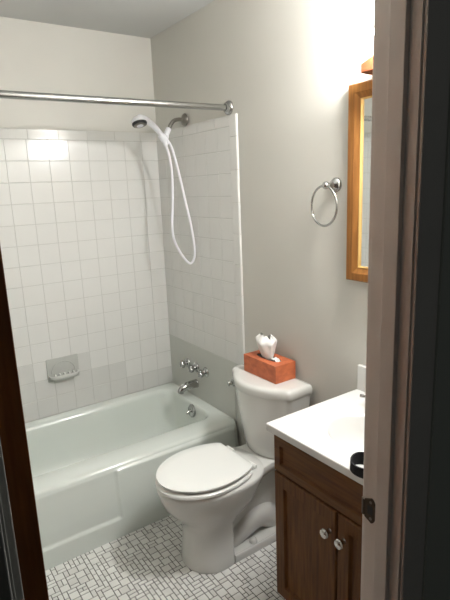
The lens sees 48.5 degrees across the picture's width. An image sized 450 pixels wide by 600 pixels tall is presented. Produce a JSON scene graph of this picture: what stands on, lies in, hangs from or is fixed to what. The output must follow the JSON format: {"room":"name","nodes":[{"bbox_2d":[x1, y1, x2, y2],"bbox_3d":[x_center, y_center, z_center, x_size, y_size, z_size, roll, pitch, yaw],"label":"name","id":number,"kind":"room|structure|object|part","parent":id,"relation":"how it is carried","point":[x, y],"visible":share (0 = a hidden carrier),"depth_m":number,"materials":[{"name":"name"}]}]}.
{"room":"bathroom","nodes":[
{"label":"bathroom","id":0,"kind":"room"},
{"bbox_2d":[0,16,172,422],"bbox_3d":[-1.029,-0.194,2.730,1.724,2.433,0.109,-11,15,-33],"label":"wall","id":1,"kind":"structure","parent":0,"point":[81,232],"depth_m":2.77,"materials":[{"name":"tile"}]},
{"bbox_2d":[46,354,79,382],"bbox_3d":[-0.911,0.391,2.828,0.180,0.133,0.052,-11,15,-33],"label":"soap dish","id":2,"kind":"object","parent":1,"relation":"attached to","point":[64,367],"visible":1,"depth_m":2.83,"materials":[{"name":"ceramic"}]},
{"bbox_3d":[-0.921,0.375,2.838,0.138,0.065,0.006,-11,15,-33],"label":"arch moulding","id":3,"kind":"part","parent":2,"relation":"part of","materials":[{"name":"ceramic"}]},
{"bbox_2d":[49,370,78,380],"bbox_3d":[-0.908,0.431,2.835,0.169,0.028,0.046,-11,15,-33],"label":"tray","id":4,"kind":"object","parent":2,"relation":"on","point":[55,375],"depth_m":2.82,"materials":[{"name":"ceramic"}]},
{"bbox_2d":[0,0,213,37],"bbox_3d":[-0.441,-1.235,1.556,1.724,0.060,2.348,-11,15,-33],"label":"ceiling","id":5,"kind":"structure","parent":0,"point":[139,18],"depth_m":2.41,"materials":[{"name":"paint"}]},
{"bbox_2d":[45,515,285,599],"bbox_3d":[-0.314,1.204,2.057,1.524,0.062,2.248,-11,15,-33],"label":"floor","id":6,"kind":"structure","parent":0,"point":[146,563],"depth_m":2.11,"materials":[{"name":"tile"}]},
{"bbox_2d":[25,383,238,570],"bbox_3d":[-0.738,0.889,2.602,1.504,0.352,0.767,-11,15,-33],"label":"bathtub","id":7,"kind":"object","parent":6,"relation":"on","point":[94,467],"visible":0.62,"depth_m":2.46,"materials":[{"name":"ceramic"}]},
{"bbox_2d":[25,383,238,498],"bbox_3d":[-0.742,0.888,2.606,1.504,0.352,0.756,-11,15,-33],"label":"basin","id":8,"kind":"object","parent":7,"relation":"in","point":[115,448],"depth_m":2.77,"materials":[{"name":"ceramic"}]},
{"bbox_3d":[-0.198,0.657,2.960,0.020,0.078,0.078,-11,15,-33],"label":"overflow plate","id":9,"kind":"part","parent":7,"relation":"part of","materials":[{"name":"silver metal"}]},
{"bbox_2d":[155,364,311,573],"bbox_3d":[0.003,0.766,2.216,0.668,0.786,0.414,-11,15,-33],"label":"toilet","id":10,"kind":"object","parent":6,"relation":"on","point":[222,496],"visible":0.94,"depth_m":2.12,"materials":[{"name":"white ceramic"}]},
{"bbox_3d":[-0.111,0.738,2.118,0.382,0.016,0.348,-11,15,-33],"label":"seat","id":11,"kind":"part","parent":10,"relation":"part of","materials":[{"name":"white plastic"}]},
{"bbox_3d":[-0.107,0.712,2.115,0.379,0.018,0.340,-11,15,-33],"label":"seat lid","id":12,"kind":"part","parent":10,"relation":"part of","materials":[{"name":"white plastic"}]},
{"bbox_3d":[-0.059,0.933,2.192,0.483,0.392,0.356,-11,15,-33],"label":"bowl","id":13,"kind":"part","parent":10,"relation":"part of","materials":[{"name":"white ceramic"}]},
{"bbox_3d":[0.031,0.397,2.389,0.038,0.038,0.038,-7,13,-19],"label":"flush lever","id":14,"kind":"part","parent":10,"relation":"part of","materials":[{"name":"silver metal"}]},
{"bbox_2d":[244,333,295,383],"bbox_3d":[0.199,0.245,2.265,0.115,0.192,0.228,-11,15,-33],"label":"tissue box","id":15,"kind":"object","parent":10,"relation":"on","point":[263,363],"visible":1,"depth_m":2.23,"materials":[{"name":"orange"}]},
{"bbox_3d":[0.170,0.371,2.256,0.227,0.047,0.414,-11,15,-33],"label":"tank lid","id":16,"kind":"part","parent":10,"relation":"part of","materials":[{"name":"white ceramic"}]},
{"bbox_3d":[0.178,0.543,2.296,0.207,0.308,0.404,-11,15,-33],"label":"tank","id":17,"kind":"part","parent":10,"relation":"part of","materials":[{"name":"white ceramic"}]},
{"bbox_2d":[274,435,362,599],"bbox_3d":[0.515,0.833,1.651,0.488,0.776,0.581,-11,15,-33],"label":"vanity cabinet","id":18,"kind":"object","parent":6,"relation":"on","point":[318,507],"visible":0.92,"depth_m":1.58,"materials":[{"name":"brown wood"}]},
{"bbox_3d":[0.268,0.844,1.655,0.004,0.382,0.178,-11,15,-33],"label":"inset panel","id":19,"kind":"part","parent":18,"relation":"part of","materials":[{"name":"brown wood"}]},
{"bbox_3d":[0.266,0.845,1.654,0.018,0.488,0.284,-11,15,-33],"label":"door","id":20,"kind":"part","parent":18,"relation":"part of","materials":[{"name":"brown wood"}]},
{"bbox_2d":[266,364,365,484],"bbox_3d":[0.503,0.439,1.576,0.471,0.228,0.601,-11,15,-33],"label":"countertop","id":21,"kind":"structure","parent":18,"relation":"on","point":[330,431],"depth_m":1.69,"materials":[{"name":"stone"}]},
{"bbox_2d":[350,452,363,478],"bbox_3d":[0.386,0.457,1.374,0.078,0.033,0.095,-11,15,-33],"label":"strap","id":22,"kind":"object","parent":21,"relation":"on","point":[356,458],"visible":0.53,"depth_m":1.39,"materials":[{"name":"black fabric"}]},
{"bbox_3d":[0.335,0.559,1.471,0.018,0.131,0.569,-11,15,-33],"label":"drawer","id":23,"kind":"part","parent":18,"relation":"part of","materials":[{"name":"brown wood"}]},
{"bbox_3d":[0.337,0.559,1.472,0.004,0.057,0.495,-11,15,-33],"label":"inset panel","id":24,"kind":"part","parent":18,"relation":"part of","materials":[{"name":"brown wood"}]},
{"bbox_3d":[0.306,0.705,1.511,0.030,0.032,0.032,-11,15,-33],"label":"knob","id":25,"kind":"part","parent":18,"relation":"part of","materials":[{"name":"silver metal"}]},
{"bbox_3d":[0.339,0.714,1.464,0.030,0.032,0.032,-11,15,-33],"label":"knob","id":26,"kind":"part","parent":18,"relation":"part of","materials":[{"name":"silver metal"}]},
{"bbox_3d":[0.429,0.889,1.423,0.018,0.488,0.281,-11,15,-33],"label":"door","id":27,"kind":"part","parent":18,"relation":"part of","materials":[{"name":"brown wood"}]},
{"bbox_3d":[0.431,0.889,1.424,0.004,0.382,0.175,-11,15,-33],"label":"inset panel","id":28,"kind":"part","parent":18,"relation":"part of","materials":[{"name":"brown wood"}]},
{"bbox_2d":[150,0,373,445],"bbox_3d":[0.300,-0.137,2.230,0.109,2.433,2.248,-11,15,-33],"label":"wall","id":29,"kind":"structure","parent":0,"point":[250,176],"depth_m":2.23,"materials":[{"name":"paint"}]},
{"bbox_2d":[0,90,232,114],"bbox_3d":[-0.603,-0.779,1.927,1.523,0.078,0.066,-11,15,-34],"label":"curtain rod","id":30,"kind":"object","parent":29,"relation":"attached to","point":[227,107],"visible":1,"depth_m":2.02,"materials":[{"name":"silver metal"}]},
{"bbox_2d":[131,114,195,264],"bbox_3d":[-0.322,-0.555,2.622,0.093,0.781,0.340,10,17,43],"label":"shower","id":31,"kind":"object","parent":29,"relation":"attached to","point":[139,121],"visible":1,"depth_m":2.66,"materials":[{"name":"white plastic"}]},
{"bbox_2d":[168,113,187,127],"bbox_3d":[-0.259,-0.948,2.641,0.105,0.082,0.068,-11,15,-33],"label":"shower arm","id":32,"kind":"object","parent":29,"relation":"attached to","point":[183,119],"visible":1,"depth_m":2.64,"materials":[{"name":"silver metal"}]},
{"bbox_2d":[179,358,189,367],"bbox_3d":[-0.249,0.390,3.056,0.051,0.060,0.060,-11,15,-33],"label":"tap","id":33,"kind":"object","parent":29,"relation":"attached to","point":[186,362],"visible":0.97,"depth_m":3.04,"materials":[{"name":"silver metal"}]},
{"bbox_3d":[-0.259,0.392,3.050,0.029,0.043,0.048,-11,15,-33],"label":"handle","id":34,"kind":"part","parent":33,"relation":"part of","materials":[{"name":"silver metal"}]},
{"bbox_2d":[178,379,198,393],"bbox_3d":[-0.225,0.520,2.983,0.130,0.068,0.054,-11,15,-33],"label":"spout","id":35,"kind":"object","parent":29,"relation":"attached to","point":[191,384],"visible":1,"depth_m":2.97,"materials":[{"name":"silver metal"}]},
{"bbox_2d":[188,362,198,372],"bbox_3d":[-0.190,0.406,2.972,0.051,0.060,0.060,-11,15,-33],"label":"tap","id":36,"kind":"object","parent":29,"relation":"attached to","point":[191,368],"visible":0.98,"depth_m":2.96,"materials":[{"name":"silver metal"}]},
{"bbox_3d":[-0.199,0.408,2.966,0.029,0.043,0.048,-11,15,-33],"label":"handle","id":37,"kind":"part","parent":36,"relation":"part of","materials":[{"name":"silver metal"}]},
{"bbox_2d":[197,367,208,377],"bbox_3d":[-0.131,0.423,2.887,0.051,0.060,0.060,-11,15,-33],"label":"tap","id":38,"kind":"object","parent":29,"relation":"attached to","point":[201,373],"visible":1,"depth_m":2.88,"materials":[{"name":"silver metal"}]},
{"bbox_3d":[-0.140,0.425,2.881,0.029,0.043,0.048,-11,15,-33],"label":"handle","id":39,"kind":"part","parent":38,"relation":"part of","materials":[{"name":"silver metal"}]},
{"bbox_3d":[-0.119,0.469,2.937,0.007,0.378,0.804,-11,15,-33],"label":"tap panel","id":40,"kind":"part","parent":29,"relation":"part of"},
{"bbox_2d":[311,177,341,226],"bbox_3d":[0.389,-0.368,1.883,0.071,0.182,0.156,-11,15,-33],"label":"towel ring","id":41,"kind":"object","parent":29,"relation":"attached to","point":[335,185],"visible":1,"depth_m":1.86,"materials":[{"name":"silver metal"}]},
{"bbox_3d":[0.374,-0.425,1.852,0.029,0.029,0.029,-11,15,-33],"label":"ball post","id":42,"kind":"part","parent":41,"relation":"part of","materials":[{"name":"silver metal"}]},
{"bbox_2d":[346,79,372,282],"bbox_3d":[0.622,-0.367,1.575,0.025,0.688,0.602,-11,15,-33],"label":"mirror","id":43,"kind":"object","parent":29,"relation":"attached to","point":[360,94],"visible":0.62,"depth_m":1.77,"materials":[{"name":"brown wood"}]},
{"bbox_3d":[0.625,-0.368,1.577,0.013,0.588,0.502,-11,15,-33],"label":"moulding","id":44,"kind":"part","parent":43,"relation":"part of","materials":[{"name":"brown"}]},
{"bbox_3d":[0.628,-0.368,1.579,0.004,0.590,0.504,-11,15,-33],"label":"glass","id":45,"kind":"part","parent":43,"relation":"part of","materials":[{"name":"white mirror"}]},
{"bbox_2d":[357,364,365,391],"bbox_3d":[0.686,0.343,1.685,0.020,0.102,0.598,-11,15,-33],"label":"backsplash","id":46,"kind":"structure","parent":29,"relation":"attached to","point":[361,375],"depth_m":1.90,"materials":[{"name":"ceramic"}]},
{"bbox_2d":[361,30,373,74],"bbox_3d":[0.567,-0.763,1.433,0.149,0.156,0.418,-11,15,-33],"label":"vanity light","id":47,"kind":"object","parent":29,"relation":"attached to","point":[366,66],"visible":0.02,"depth_m":1.58,"materials":[{"name":"brown wood"}]},
{"bbox_2d":[422,88,449,599],"bbox_3d":[0.287,0.083,0.863,3.300,2.600,0.012,-11,15,-33],"label":"wall","id":48,"kind":"structure","parent":0,"point":[436,566],"depth_m":1.00,"materials":[{"name":"paint"}]},
{"bbox_3d":[0.252,0.158,0.915,1.724,2.433,0.087,-11,15,-33],"label":"wall","id":49,"kind":"structure","parent":0,"visible":0},
{"bbox_2d":[0,441,23,599],"bbox_3d":[-0.280,0.415,0.593,0.085,2.114,0.108,-11,15,-33],"label":"trim","id":50,"kind":"structure","parent":49,"relation":"attached to","point":[11,588],"depth_m":0.55,"materials":[{"name":"grey paint"}]},
{"bbox_2d":[0,246,48,599],"bbox_3d":[-0.440,0.379,0.937,0.156,2.024,0.662,-11,15,-33],"label":"door","id":51,"kind":"structure","parent":49,"relation":"in","point":[13,437],"depth_m":0.62,"materials":[{"name":"brown wood"}]},
{"bbox_2d":[361,0,449,599],"bbox_3d":[0.340,0.298,1.007,0.085,2.114,0.108,-11,15,-33],"label":"trim","id":52,"kind":"structure","parent":49,"relation":"attached to","point":[411,82],"depth_m":0.90,"materials":[{"name":"paint"}]},
{"bbox_3d":[0.301,0.438,1.047,0.006,0.058,0.040,-11,15,-33],"label":"strike plate","id":53,"kind":"part","parent":52,"relation":"part of","materials":[{"name":"brown metal"}]}
]}

